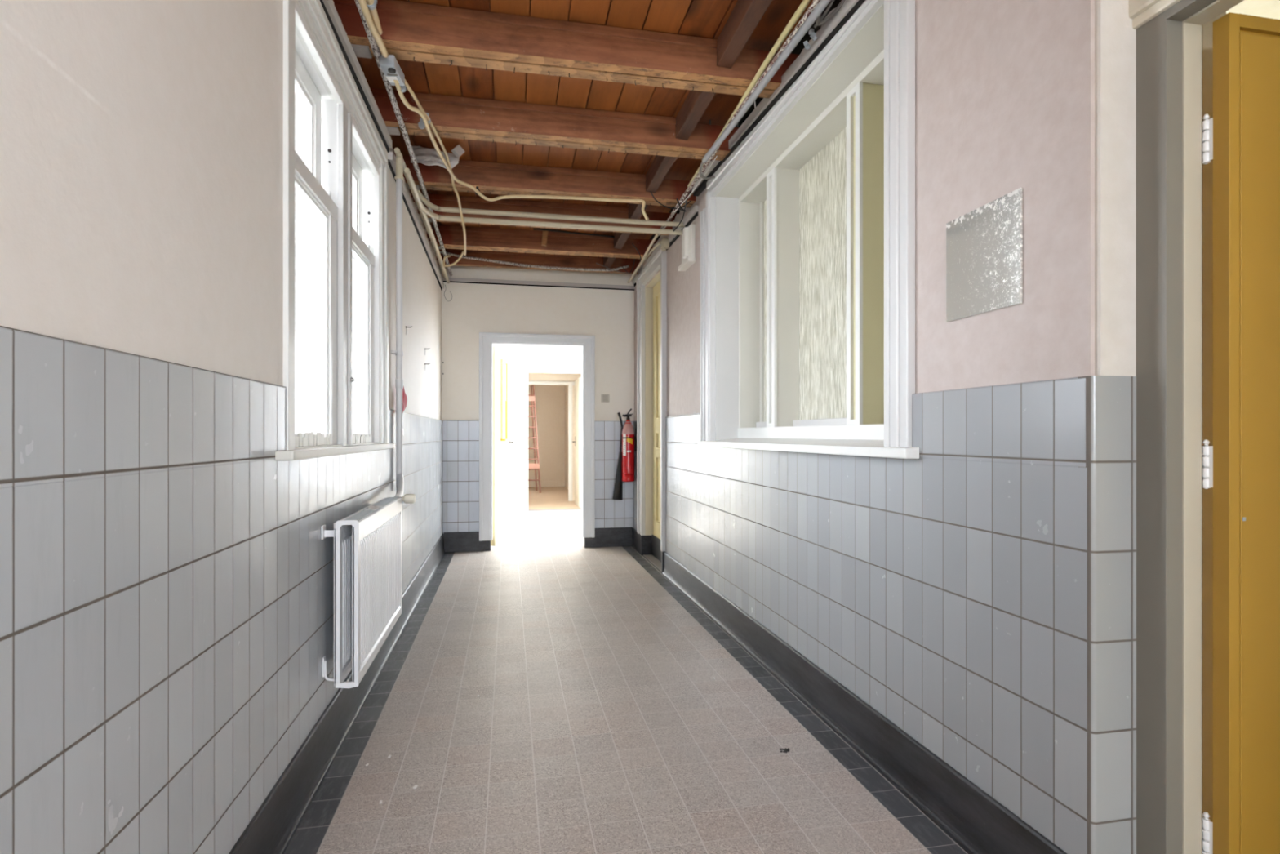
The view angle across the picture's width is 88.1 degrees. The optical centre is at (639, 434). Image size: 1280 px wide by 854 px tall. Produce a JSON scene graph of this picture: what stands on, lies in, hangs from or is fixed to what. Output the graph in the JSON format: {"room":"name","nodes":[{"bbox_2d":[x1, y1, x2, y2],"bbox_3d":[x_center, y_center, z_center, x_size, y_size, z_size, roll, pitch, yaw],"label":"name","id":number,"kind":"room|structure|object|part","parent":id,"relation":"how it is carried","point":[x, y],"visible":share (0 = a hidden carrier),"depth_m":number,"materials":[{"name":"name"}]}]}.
{"room":"school corridor","nodes":[
{"label":"school corridor","id":0,"kind":"room"},
{"bbox_2d":[0,0,442,853],"bbox_3d":[-1.139,-0.355,1.645,0.305,3.050,10.270,0,0,-11],"label":"wall","id":1,"kind":"structure","parent":0,"point":[166,580],"depth_m":1.25,"materials":[{"name":"paint"}]},
{"bbox_2d":[275,0,395,460],"bbox_3d":[-1.279,-0.693,2.703,0.262,1.534,1.740,0,0,-11],"label":"window","id":2,"kind":"structure","parent":1,"relation":"in","point":[335,167],"depth_m":2.56,"materials":[{"name":"white paint"}]},
{"bbox_3d":[-1.225,-1.077,2.311,0.004,0.395,0.490,0,0,-11],"label":"pane","id":3,"kind":"part","parent":2,"relation":"part of","materials":[{"name":"clear glass"}]},
{"bbox_3d":[-1.226,-1.096,2.313,0.045,0.493,0.627,0,0,-11],"label":"sash","id":4,"kind":"part","parent":2,"relation":"part of","materials":[{"name":"white paint"}]},
{"bbox_3d":[-1.166,-0.422,2.323,0.004,0.855,0.490,0,0,-11],"label":"pane","id":5,"kind":"part","parent":2,"relation":"part of","materials":[{"name":"clear glass"}]},
{"bbox_3d":[-1.147,0.018,2.323,0.009,0.056,0.464,0,0,-11],"label":"chipped rail","id":6,"kind":"part","parent":2,"relation":"part of","materials":[{"name":"paint"}]},
{"bbox_3d":[-1.173,-0.430,2.333,0.050,0.960,0.645,0,0,-11],"label":"sash","id":7,"kind":"part","parent":2,"relation":"part of","materials":[{"name":"white paint"}]},
{"bbox_3d":[-1.207,0.057,2.699,0.122,0.034,1.705,0,0,-11],"label":"sill","id":8,"kind":"part","parent":2,"relation":"part of","materials":[{"name":"paint"}]},
{"bbox_3d":[-1.306,-0.679,2.703,0.210,1.462,1.510,0,0,-11],"label":"frame","id":9,"kind":"part","parent":2,"relation":"part of","materials":[{"name":"white paint"}]},
{"bbox_3d":[-1.375,-1.077,3.066,0.004,0.395,0.460,0,0,-11],"label":"pane","id":10,"kind":"part","parent":2,"relation":"part of","materials":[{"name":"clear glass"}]},
{"bbox_3d":[-1.376,-1.097,3.068,0.045,0.493,0.597,0,0,-11],"label":"sash","id":11,"kind":"part","parent":2,"relation":"part of","materials":[{"name":"white paint"}]},
{"bbox_3d":[-1.316,-0.423,3.078,0.004,0.855,0.460,0,0,-11],"label":"pane","id":12,"kind":"part","parent":2,"relation":"part of","materials":[{"name":"clear glass"}]},
{"bbox_3d":[-1.297,0.020,3.079,0.010,0.052,0.434,0,0,-11],"label":"chipped rail","id":13,"kind":"part","parent":2,"relation":"part of","materials":[{"name":"paint"}]},
{"bbox_3d":[-1.323,-0.430,3.088,0.050,0.960,0.615,0,0,-11],"label":"sash","id":14,"kind":"part","parent":2,"relation":"part of","materials":[{"name":"white paint"}]},
{"bbox_2d":[228,533,445,853],"bbox_3d":[-0.969,1.077,1.611,0.041,0.186,10.138,0,0,-11],"label":"baseboard","id":15,"kind":"structure","parent":1,"relation":"attached to","point":[273,827],"depth_m":2.21,"materials":[{"name":"black tile"}]},
{"bbox_2d":[320,0,392,152],"bbox_3d":[-1.056,-1.538,1.962,0.042,0.179,3.460,0,0,-11],"label":"batten","id":16,"kind":"object","parent":1,"relation":"attached to","point":[328,6],"visible":0.6,"depth_m":2.83,"materials":[{"name":"paint"}]},
{"bbox_2d":[320,493,415,688],"bbox_3d":[-1.134,0.628,2.868,0.178,0.655,1.093,0,0,-11],"label":"panel radiator","id":17,"kind":"object","parent":1,"relation":"attached to","point":[367,544],"visible":0.99,"depth_m":2.49,"materials":[{"name":"metal"}]},
{"bbox_3d":[-1.161,0.601,2.803,0.021,0.579,0.970,0,0,-11],"label":"panel","id":18,"kind":"part","parent":17,"relation":"part of","materials":[{"name":"metal"}]},
{"bbox_2d":[344,497,399,520],"bbox_3d":[-1.128,0.311,2.809,0.055,0.007,0.970,0,0,-11],"label":"grille","id":19,"kind":"object","parent":17,"relation":"attached to","point":[388,503],"depth_m":2.71,"materials":[{"name":"metal"}]},
{"bbox_2d":[364,505,382,510],"bbox_3d":[-1.112,0.302,2.761,0.065,0.012,0.168,0,0,-11],"label":"paper scrap","id":20,"kind":"object","parent":17,"relation":"on","point":[371,507],"visible":1,"depth_m":2.73,"materials":[{"name":"white paper"}]},
{"bbox_3d":[-1.100,0.602,2.815,0.022,0.579,0.970,0,0,-11],"label":"panel","id":21,"kind":"part","parent":17,"relation":"part of","materials":[{"name":"metal"}]},
{"bbox_3d":[-1.173,0.325,3.356,0.064,0.049,0.049,0,0,-11],"label":"thermostat knob","id":22,"kind":"part","parent":17,"relation":"part of","materials":[{"name":"beige plastic"}]},
{"bbox_2d":[391,154,404,496],"bbox_3d":[-1.327,-0.636,3.607,0.076,1.958,0.461,0,0,-18],"label":"riser pipe","id":23,"kind":"object","parent":1,"relation":"attached to","point":[399,177],"visible":0.89,"depth_m":3.79,"materials":[{"name":"white metal"}]},
{"bbox_2d":[402,386,407,413],"bbox_3d":[-1.397,-0.207,3.925,0.046,0.165,0.138,0,0,6],"label":"bell","id":24,"kind":"object","parent":1,"relation":"attached to","point":[404,396],"visible":0.75,"depth_m":3.89,"materials":[{"name":"red metal"}]},
{"bbox_2d":[387,151,444,291],"bbox_3d":[-1.683,-1.496,5.125,0.042,0.135,2.988,0,0,-11],"label":"batten","id":25,"kind":"object","parent":1,"relation":"attached to","point":[391,160],"visible":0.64,"depth_m":4.67,"materials":[{"name":"paint"}]},
{"bbox_2d":[394,147,444,277],"bbox_3d":[-1.652,-1.587,5.157,0.033,0.066,2.921,0,0,-11],"label":"conduit","id":26,"kind":"object","parent":1,"relation":"attached to","point":[397,150],"visible":0.4,"depth_m":4.35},
{"bbox_2d":[404,167,449,283],"bbox_3d":[-1.633,-1.532,5.232,0.047,0.056,2.781,0,0,-11],"label":"conduit","id":27,"kind":"object","parent":1,"relation":"attached to","point":[407,172],"visible":0.96,"depth_m":4.65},
{"bbox_2d":[439,265,634,533],"bbox_3d":[-0.927,-0.380,6.859,2.750,3.100,0.134,0,0,-11],"label":"wall","id":28,"kind":"structure","parent":0,"point":[473,308],"depth_m":6.75,"materials":[{"name":"paint"}]},
{"bbox_2d":[479,332,595,546],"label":"door","id":29,"kind":"structure","parent":28,"relation":"in","point":[495,440],"depth_m":6.84,"materials":[{"name":"wood"}]},
{"bbox_3d":[-1.527,-0.380,7.325,0.006,0.880,0.340,0,0,-1],"label":"pane","id":30,"kind":"part","parent":29,"relation":"part of","materials":[{"name":"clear glass"}]},
{"bbox_2d":[443,527,632,551],"bbox_3d":[-1.028,1.071,6.830,1.910,0.198,0.160,0,0,-11],"label":"baseboard","id":31,"kind":"structure","parent":28,"relation":"attached to","point":[457,541],"depth_m":6.84,"materials":[{"name":"black tile"}]},
{"bbox_2d":[441,277,635,290],"bbox_3d":[-1.015,-1.542,6.774,1.954,0.047,0.028,0,0,-11],"label":"batten","id":32,"kind":"object","parent":28,"relation":"attached to","point":[459,280],"visible":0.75,"depth_m":6.76,"materials":[{"name":"paint"}]},
{"bbox_2d":[600,394,608,402],"bbox_3d":[-0.362,-0.380,6.904,0.086,0.084,0.015,0,0,-11],"label":"light switch","id":33,"kind":"object","parent":28,"relation":"attached to","point":[604,397],"visible":1,"depth_m":6.90,"materials":[{"name":"beige plastic"}]},
{"bbox_2d":[492,345,581,502],"bbox_3d":[-1.079,-0.330,8.528,5.200,3.000,3.450,0,0,-11],"label":"wall","id":34,"kind":"structure","parent":0,"point":[521,357],"depth_m":9.84,"materials":[{"name":"white paint"}]},
{"bbox_2d":[510,502,524,513],"bbox_3d":[-2.813,1.085,9.624,2.225,0.170,0.025,0,0,-11],"label":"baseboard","id":35,"kind":"structure","parent":34,"relation":"attached to","point":[515,507],"depth_m":9.81,"materials":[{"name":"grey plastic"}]},
{"bbox_2d":[528,373,581,500],"bbox_3d":[-1.843,-0.330,12.633,1.700,3.000,4.900,0,0,-11],"label":"wall","id":36,"kind":"structure","parent":0,"point":[551,401],"depth_m":14.86,"materials":[{"name":"beige paint"}]},
{"bbox_2d":[528,480,564,486],"bbox_3d":[-2.258,1.110,14.832,1.140,0.120,0.025,0,0,-11],"label":"baseboard","id":37,"kind":"structure","parent":36,"relation":"attached to","point":[549,483],"depth_m":14.86,"materials":[{"name":"beige paint"}]},
{"bbox_2d":[528,381,574,501],"bbox_3d":[-1.616,0.117,11.592,1.140,2.105,0.030,0,0,-11],"label":"trim","id":38,"kind":"structure","parent":36,"relation":"attached to","point":[570,384],"depth_m":11.65,"materials":[{"name":"white paint"}]},
{"bbox_2d":[524,366,581,513],"bbox_3d":[-1.365,0.090,10.546,0.975,2.200,1.280,0,0,-11],"label":"door","id":39,"kind":"structure","parent":36,"relation":"in","point":[577,441],"depth_m":10.24,"materials":[{"name":"white paint"}]},
{"bbox_2d":[284,486,968,853],"bbox_3d":[0.147,1.230,5.942,6.600,0.120,18.800,0,0,-11],"label":"floor","id":40,"kind":"structure","parent":0,"point":[600,722],"depth_m":2.55,"materials":[{"name":"tile"}]},
{"bbox_2d":[528,384,541,493],"bbox_3d":[-2.271,0.080,13.515,0.470,2.185,0.676,0,0,-11],"label":"wooden ladder","id":41,"kind":"object","parent":40,"relation":"on","point":[531,397],"visible":0.51,"depth_m":13.37,"materials":[{"name":"brown wood"}]},
{"bbox_3d":[-2.288,-0.730,13.379,0.330,0.100,0.022,0,0,-11],"label":"brace plate","id":42,"kind":"part","parent":41,"relation":"part of","materials":[{"name":"wood"}]},
{"bbox_3d":[-2.195,0.090,13.674,0.032,2.166,0.415,0,0,9],"label":"leg","id":43,"kind":"part","parent":41,"relation":"part of","materials":[{"name":"brown wood"}]},
{"bbox_3d":[-2.178,0.630,13.248,0.330,0.100,0.022,0,0,-11],"label":"brace plate","id":44,"kind":"part","parent":41,"relation":"part of","materials":[{"name":"wood"}]},
{"bbox_3d":[-2.085,0.080,13.350,0.033,2.184,0.307,0,0,-40],"label":"rail","id":45,"kind":"part","parent":41,"relation":"part of","materials":[{"name":"brown wood"}]},
{"bbox_2d":[779,747,789,752],"bbox_3d":[0.536,1.168,2.449,0.037,0.004,0.034,0,0,4],"label":"dirt patch","id":46,"kind":"object","parent":40,"relation":"on","point":[785,750],"visible":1,"depth_m":2.44,"materials":[{"name":"black"}]},
{"bbox_2d":[356,0,1279,258],"bbox_3d":[1.425,-1.870,2.194,5.550,0.120,10.550,0,0,-11],"label":"ceiling","id":47,"kind":"structure","parent":0,"point":[707,19],"depth_m":3.44,"materials":[{"name":"brown wood"}]},
{"bbox_2d":[410,146,459,168],"bbox_3d":[-1.292,-1.756,4.171,0.289,0.170,0.127,0,0,-11],"label":"sheet","id":48,"kind":"object","parent":47,"relation":"attached to","point":[425,156],"visible":0.69,"depth_m":4.15,"materials":[{"name":"white plastic"}]},
{"bbox_2d":[451,144,464,158],"bbox_3d":[-1.141,-1.775,4.147,0.072,0.078,0.064,0,0,-32],"label":"lump","id":49,"kind":"object","parent":47,"relation":"attached to","point":[458,151],"visible":1,"depth_m":4.13,"materials":[{"name":"grey"}]},
{"bbox_2d":[436,248,641,274],"bbox_3d":[-0.881,-1.728,6.600,2.400,0.162,0.074,0,0,-11],"label":"joist","id":50,"kind":"object","parent":47,"relation":"attached to","point":[533,259],"visible":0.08,"depth_m":6.55,"materials":[{"name":"brown wood"}]},
{"bbox_2d":[439,250,629,271],"bbox_3d":[-1.010,-1.684,6.459,1.837,0.113,0.083,0,0,-11],"label":"conduit","id":51,"kind":"object","parent":50,"relation":"hanging from","point":[441,251],"visible":0.88,"depth_m":6.47,"materials":[{"name":"grey metal"}]},
{"bbox_2d":[622,258,635,274],"bbox_3d":[-0.104,-1.689,6.480,0.123,0.150,0.355,0,0,-11],"label":"loose wire","id":52,"kind":"object","parent":50,"relation":"hanging from","point":[634,259],"visible":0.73,"depth_m":6.58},
{"bbox_2d":[423,224,657,259],"bbox_3d":[-0.759,-1.716,5.986,2.400,0.186,0.162,0,0,-11],"label":"joist","id":53,"kind":"object","parent":47,"relation":"attached to","point":[477,238],"visible":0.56,"depth_m":5.90,"materials":[{"name":"brown wood"}]},
{"bbox_2d":[631,240,661,280],"bbox_3d":[0.037,-1.614,6.200,0.022,0.060,1.451,0,0,-11],"label":"conduit","id":54,"kind":"object","parent":53,"relation":"attached to","point":[660,242],"visible":0.56,"depth_m":5.85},
{"bbox_2d":[409,192,676,235],"bbox_3d":[-0.613,-1.719,5.250,2.400,0.180,0.162,0,0,-11],"label":"joist","id":55,"kind":"object","parent":47,"relation":"attached to","point":[447,201],"visible":0.39,"depth_m":5.16,"materials":[{"name":"brown wood"}]},
{"bbox_2d":[626,226,662,283],"bbox_3d":[0.041,-1.618,6.013,0.028,0.080,1.821,0,0,-10],"label":"conduit","id":56,"kind":"object","parent":55,"relation":"attached to","point":[655,237],"visible":0.77,"depth_m":5.99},
{"bbox_2d":[541,230,548,246],"bbox_3d":[-0.844,-1.744,5.872,0.060,0.142,0.049,0,0,-11],"label":"stub","id":57,"kind":"object","parent":47,"relation":"hanging from","point":[544,236],"visible":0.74,"depth_m":5.85,"materials":[{"name":"brown wood"}]},
{"bbox_2d":[395,155,696,207],"bbox_3d":[-0.480,-1.718,4.580,2.400,0.181,0.162,0,0,-11],"label":"joist","id":58,"kind":"object","parent":47,"relation":"attached to","point":[491,178],"visible":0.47,"depth_m":4.49,"materials":[{"name":"brown wood"}]},
{"bbox_2d":[369,88,738,160],"bbox_3d":[-0.316,-1.716,3.752,2.400,0.185,0.162,0,0,-11],"label":"joist","id":59,"kind":"object","parent":47,"relation":"attached to","point":[451,117],"visible":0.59,"depth_m":3.66,"materials":[{"name":"brown wood"}]},
{"bbox_2d":[404,79,466,266],"bbox_3d":[-1.281,-1.507,4.376,0.229,0.255,2.781,0,0,-13],"label":"cable","id":60,"kind":"object","parent":59,"relation":"hanging from","point":[464,252],"visible":0.91,"depth_m":3.97,"materials":[{"name":"beige plastic"}]},
{"bbox_2d":[393,80,648,220],"bbox_3d":[-0.833,-1.524,3.941,0.809,0.173,1.907,0,0,37],"label":"cable","id":61,"kind":"object","parent":59,"relation":"hanging from","point":[405,102],"visible":1,"depth_m":4.23,"materials":[{"name":"beige plastic"}]},
{"bbox_2d":[400,84,406,93],"bbox_3d":[-1.095,-1.603,3.045,0.035,0.051,0.020,0,0,-11],"label":"clip","id":62,"kind":"object","parent":61,"relation":"attached to","point":[403,88],"visible":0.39,"depth_m":3.04,"materials":[{"name":"grey plastic"}]},
{"bbox_2d":[417,117,425,128],"bbox_3d":[-1.143,-1.629,3.464,0.035,0.051,0.020,0,0,-11],"label":"clip","id":63,"kind":"object","parent":61,"relation":"attached to","point":[421,125],"visible":0.84,"depth_m":3.46,"materials":[{"name":"grey plastic"}]},
{"bbox_2d":[332,0,799,97],"bbox_3d":[-0.168,-1.715,3.007,2.400,0.187,0.162,0,0,-11],"label":"joist","id":64,"kind":"object","parent":47,"relation":"attached to","point":[411,31],"visible":0.67,"depth_m":2.92,"materials":[{"name":"brown wood"}]},
{"bbox_2d":[379,54,404,85],"bbox_3d":[-1.091,-1.600,2.918,0.062,0.060,0.165,0,0,-4],"label":"switch box","id":65,"kind":"object","parent":64,"relation":"attached to","point":[389,65],"visible":1,"depth_m":2.87,"materials":[{"name":"grey plastic"}]},
{"bbox_3d":[-1.075,-1.575,2.868,0.033,0.010,0.033,0,0,-11],"label":"knob","id":66,"kind":"part","parent":65,"relation":"part of","materials":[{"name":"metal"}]},
{"bbox_3d":[-1.100,-1.579,2.945,0.044,0.002,0.050,0,0,-4],"label":"label plate","id":67,"kind":"part","parent":65,"relation":"part of","materials":[{"name":"white plastic"}]},
{"bbox_2d":[354,0,452,275],"bbox_3d":[-1.414,-1.615,4.259,0.045,0.066,5.029,0,0,-11],"label":"conduit","id":68,"kind":"object","parent":64,"relation":"attached to","point":[373,43],"visible":0.84,"depth_m":3.40,"materials":[{"name":"grey metal"}]},
{"bbox_2d":[657,0,820,235],"bbox_3d":[0.452,-1.602,3.572,0.051,0.031,3.490,0,0,-10],"label":"conduit","id":69,"kind":"object","parent":64,"relation":"attached to","point":[815,2],"visible":0.58,"depth_m":3.06,"materials":[{"name":"grey metal"}]},
{"bbox_2d":[650,191,690,208],"bbox_3d":[0.198,-1.600,4.535,0.300,0.077,0.080,0,0,-19],"label":"loose wire","id":70,"kind":"object","parent":69,"relation":"hanging from","point":[651,191],"visible":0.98,"depth_m":4.55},
{"bbox_2d":[676,198,686,212],"bbox_3d":[0.286,-1.552,4.509,0.066,0.095,0.098,0,0,12],"label":"loose wire","id":71,"kind":"object","parent":69,"relation":"hanging from","point":[679,209],"visible":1,"depth_m":4.49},
{"bbox_2d":[673,186,693,231],"bbox_3d":[0.308,-1.557,4.599,0.034,0.095,0.662,0,0,-8],"label":"loose wire","id":72,"kind":"object","parent":69,"relation":"hanging from","point":[692,187],"visible":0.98,"depth_m":4.65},
{"bbox_2d":[674,155,717,212],"bbox_3d":[0.349,-1.594,4.253,0.013,0.063,0.818,0,0,-15],"label":"loose wire","id":73,"kind":"object","parent":69,"relation":"hanging from","point":[716,156],"visible":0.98,"depth_m":4.20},
{"bbox_2d":[687,0,810,186],"bbox_3d":[0.525,-1.630,3.112,0.038,0.025,2.501,0,0,-10],"label":"conduit","id":74,"kind":"object","parent":64,"relation":"attached to","point":[803,5],"visible":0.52,"depth_m":2.82,"materials":[{"name":"beige plastic"}]},
{"bbox_2d":[702,0,831,163],"bbox_3d":[0.579,-1.562,2.796,0.037,0.038,1.979,0,0,-12],"label":"conduit","id":75,"kind":"object","parent":64,"relation":"attached to","point":[822,4],"visible":1,"depth_m":2.83,"materials":[{"name":"grey metal"}]},
{"bbox_2d":[698,161,715,179],"bbox_3d":[0.381,-1.539,3.869,0.064,0.049,0.220,0,0,22],"label":"cable","id":76,"kind":"object","parent":75,"relation":"attached to","point":[702,162],"visible":1,"depth_m":3.88,"materials":[{"name":"grey plastic"}]},
{"bbox_2d":[603,257,615,267],"bbox_3d":[-0.282,-1.757,6.424,0.077,0.144,0.524,0,0,-11],"label":"block","id":77,"kind":"object","parent":47,"relation":"attached to","point":[607,261],"visible":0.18,"depth_m":6.50,"materials":[{"name":"brown wood"}]},
{"bbox_2d":[595,262,629,273],"bbox_3d":[-0.269,-1.637,6.518,0.338,0.081,0.024,0,0,-16],"label":"loose wire","id":78,"kind":"object","parent":77,"relation":"hanging from","point":[596,263],"visible":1,"depth_m":6.52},
{"bbox_2d":[613,232,631,249],"bbox_3d":[-0.143,-1.757,5.728,0.077,0.144,0.604,0,0,-11],"label":"block","id":79,"kind":"object","parent":47,"relation":"attached to","point":[620,239],"visible":0.46,"depth_m":5.80,"materials":[{"name":"brown wood"}]},
{"bbox_2d":[533,228,614,237],"bbox_3d":[-0.581,-1.780,5.842,0.717,0.040,0.023,0,0,-13],"label":"rod","id":80,"kind":"object","parent":79,"relation":"attached to","point":[544,229],"visible":1,"depth_m":5.84,"materials":[{"name":"metal"}]},
{"bbox_2d":[628,203,648,219],"bbox_3d":[-0.004,-1.757,5.025,0.077,0.144,0.537,0,0,-11],"label":"block","id":81,"kind":"object","parent":47,"relation":"attached to","point":[635,212],"visible":0.27,"depth_m":5.07,"materials":[{"name":"brown wood"}]},
{"bbox_2d":[645,155,676,193],"bbox_3d":[0.144,-1.757,4.276,0.077,0.144,0.698,0,0,-11],"label":"block","id":82,"kind":"object","parent":47,"relation":"attached to","point":[660,166],"visible":0.51,"depth_m":4.32,"materials":[{"name":"brown wood"}]},
{"bbox_2d":[675,90,715,140],"bbox_3d":[0.300,-1.757,3.489,0.077,0.144,0.614,0,0,-11],"label":"block","id":83,"kind":"object","parent":47,"relation":"attached to","point":[696,102],"visible":0.53,"depth_m":3.52,"materials":[{"name":"brown wood"}]},
{"bbox_2d":[716,0,772,68],"bbox_3d":[0.449,-1.757,2.742,0.077,0.144,0.617,0,0,-11],"label":"block","id":84,"kind":"object","parent":47,"relation":"attached to","point":[746,15],"visible":1,"depth_m":2.80,"materials":[{"name":"brown wood"}]},
{"bbox_3d":[-0.020,-1.718,2.258,2.400,0.181,0.162,0,0,-11],"label":"joist","id":85,"kind":"object","parent":47,"relation":"attached to","visible":0},
{"bbox_2d":[365,0,382,35],"bbox_3d":[-0.963,-1.635,2.220,0.045,0.047,0.931,0,0,-11],"label":"conduit","id":86,"kind":"object","parent":85,"relation":"attached to","point":[371,4],"visible":0.79,"depth_m":2.54,"materials":[{"name":"grey plastic"}]},
{"bbox_2d":[358,0,388,57],"bbox_3d":[-0.994,-1.594,2.304,0.039,0.028,0.966,0,0,-10],"label":"cable tail","id":87,"kind":"object","parent":86,"relation":"attached to","point":[365,10],"visible":1,"depth_m":2.58,"materials":[{"name":"beige plastic"}]},
{"bbox_2d":[633,0,1226,853],"bbox_3d":[0.073,-0.480,1.738,2.820,3.300,10.580,0,0,-11],"label":"wall","id":88,"kind":"structure","parent":0,"point":[977,592],"depth_m":1.76,"materials":[{"name":"paint"}]},
{"bbox_2d":[415,200,682,235],"bbox_3d":[-0.577,-1.530,4.684,1.904,0.058,0.265,0,0,-11],"label":"pipe","id":89,"kind":"object","parent":88,"relation":"attached to","point":[473,220],"visible":0.88,"depth_m":4.77,"materials":[{"name":"beige metal"}]},
{"bbox_2d":[417,190,684,226],"bbox_3d":[-0.573,-1.584,4.665,1.904,0.058,0.265,0,0,-11],"label":"pipe","id":90,"kind":"object","parent":88,"relation":"attached to","point":[443,209],"visible":0.91,"depth_m":4.75,"materials":[{"name":"beige metal"}]},
{"bbox_2d":[612,408,636,499],"bbox_3d":[-0.160,0.203,6.807,0.247,0.944,0.132,0,0,1],"label":"fire extinguisher","id":91,"kind":"object","parent":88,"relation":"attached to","point":[625,466],"visible":1,"depth_m":6.77,"materials":[{"name":"metal"}]},
{"bbox_2d":[632,274,639,286],"bbox_3d":[-0.031,-1.589,6.828,0.042,0.069,0.288,0,0,-11],"label":"batten","id":92,"kind":"object","parent":88,"relation":"attached to","point":[637,275],"visible":0.29,"depth_m":6.88,"materials":[{"name":"paint"}]},
{"bbox_2d":[637,244,661,274],"bbox_3d":[0.105,-1.620,6.143,0.042,0.084,1.110,0,0,-11],"label":"batten","id":93,"kind":"object","parent":88,"relation":"attached to","point":[655,251],"visible":0.21,"depth_m":6.14,"materials":[{"name":"paint"}]},
{"bbox_2d":[635,248,666,571],"bbox_3d":[0.157,-0.190,6.125,0.190,2.760,1.165,0,0,-11],"label":"door","id":94,"kind":"structure","parent":88,"relation":"in","point":[651,300],"depth_m":6.41,"materials":[{"name":"white paint"}]},
{"bbox_3d":[0.214,-0.245,6.032,0.024,2.170,0.550,0,0,-11],"label":"panel moulding","id":95,"kind":"part","parent":94,"relation":"part of","materials":[{"name":"beige paint"}]},
{"bbox_2d":[666,204,697,250],"bbox_3d":[0.309,-1.573,5.113,0.042,0.079,0.990,0,0,-11],"label":"batten","id":96,"kind":"object","parent":88,"relation":"attached to","point":[692,215],"visible":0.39,"depth_m":4.86,"materials":[{"name":"paint"}]},
{"bbox_2d":[660,238,669,251],"bbox_3d":[0.200,-1.558,5.422,0.069,0.099,0.084,0,0,-11],"label":"junction box","id":97,"kind":"object","parent":96,"relation":"attached to","point":[664,242],"visible":1,"depth_m":5.39,"materials":[{"name":"beige plastic"}]},
{"bbox_2d":[677,223,695,271],"bbox_3d":[0.338,-1.360,4.823,0.062,0.270,0.290,0,0,-11],"label":"wall box","id":98,"kind":"object","parent":88,"relation":"attached to","point":[688,236],"visible":1,"depth_m":4.76,"materials":[{"name":"white plastic"}]},
{"bbox_2d":[691,0,865,196],"bbox_3d":[0.692,-1.639,3.124,0.066,0.206,3.060,0,0,-11],"label":"batten","id":99,"kind":"object","parent":88,"relation":"attached to","point":[831,28],"visible":0.56,"depth_m":3.01,"materials":[{"name":"paint"}]},
{"bbox_2d":[684,179,703,203],"bbox_3d":[0.397,-1.671,4.437,0.006,0.059,0.553,0,0,-17],"label":"loose wire","id":100,"kind":"object","parent":99,"relation":"attached to","point":[703,180],"visible":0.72,"depth_m":4.50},
{"bbox_2d":[803,0,845,49],"bbox_3d":[0.735,-1.645,2.577,0.090,0.082,0.372,0,0,-11],"label":"connector","id":101,"kind":"object","parent":99,"relation":"attached to","point":[819,22],"visible":0.91,"depth_m":2.60,"materials":[{"name":"grey plastic"}]},
{"bbox_2d":[697,0,919,458],"bbox_3d":[0.818,-0.786,3.323,0.422,1.727,2.400,0,0,-11],"label":"window","id":102,"kind":"structure","parent":88,"relation":"in","point":[807,227],"depth_m":3.29,"materials":[{"name":"white paint"}]},
{"bbox_3d":[0.825,-0.060,4.041,0.070,0.040,0.450,0,0,-11],"label":"glazing rail","id":103,"kind":"part","parent":102,"relation":"part of","materials":[{"name":"white paint"}]},
{"bbox_3d":[0.831,-0.781,4.042,0.006,1.412,0.450,0,0,-11],"label":"pane","id":104,"kind":"part","parent":102,"relation":"part of","materials":[{"name":"clear glass"}]},
{"bbox_3d":[0.718,0.049,3.288,0.212,0.056,2.370,0,0,-11],"label":"sill","id":105,"kind":"part","parent":102,"relation":"part of","materials":[{"name":"white paint"}]},
{"bbox_3d":[0.927,-0.003,3.304,0.215,0.077,1.990,0,0,-11],"label":"rail","id":106,"kind":"part","parent":102,"relation":"part of","materials":[{"name":"white paint"}]},
{"bbox_3d":[0.930,-0.743,3.304,0.210,1.565,2.000,0,0,-11],"label":"frame","id":107,"kind":"part","parent":102,"relation":"part of","materials":[{"name":"paint"}]},
{"bbox_3d":[0.969,-0.060,3.315,0.070,0.040,0.803,0,0,-11],"label":"glazing rail","id":108,"kind":"part","parent":102,"relation":"part of","materials":[{"name":"white paint"}]},
{"bbox_3d":[0.975,-0.781,3.316,0.006,1.412,0.803,0,0,-11],"label":"pane","id":109,"kind":"part","parent":102,"relation":"part of","materials":[{"name":"clear glass"}]},
{"bbox_2d":[631,528,1066,853],"bbox_3d":[0.515,1.075,4.236,0.142,0.190,5.566,0,0,-11],"label":"baseboard","id":110,"kind":"structure","parent":88,"relation":"attached to","point":[973,819],"depth_m":2.30,"materials":[{"name":"black tile"}]},
{"bbox_2d":[946,187,1022,322],"bbox_3d":[0.954,-0.487,1.848,0.006,0.298,0.296,0,0,-11],"label":"wall mirror","id":111,"kind":"object","parent":88,"relation":"attached to","point":[984,244],"visible":1,"depth_m":1.83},
{"bbox_2d":[1128,0,1279,853],"bbox_3d":[1.661,0.075,1.046,0.895,2.190,1.165,0,0,-11],"label":"door","id":112,"kind":"structure","parent":88,"relation":"in","point":[1242,138],"depth_m":1.44,"materials":[{"name":"paint"}]},
{"bbox_3d":[1.254,-0.973,0.965,0.065,0.095,1.165,0,0,-11],"label":"cap moulding","id":113,"kind":"part","parent":112,"relation":"part of","materials":[{"name":"beige paint"}]},
{"bbox_3d":[1.262,0.085,0.976,0.045,2.170,1.104,0,0,-11],"label":"casing","id":114,"kind":"part","parent":112,"relation":"part of","materials":[{"name":"grey paint"}]},
{"bbox_3d":[1.616,0.120,1.495,0.679,1.968,0.026,0,0,-11],"label":"panel","id":115,"kind":"part","parent":112,"relation":"part of","materials":[{"name":"paint"}]}
]}

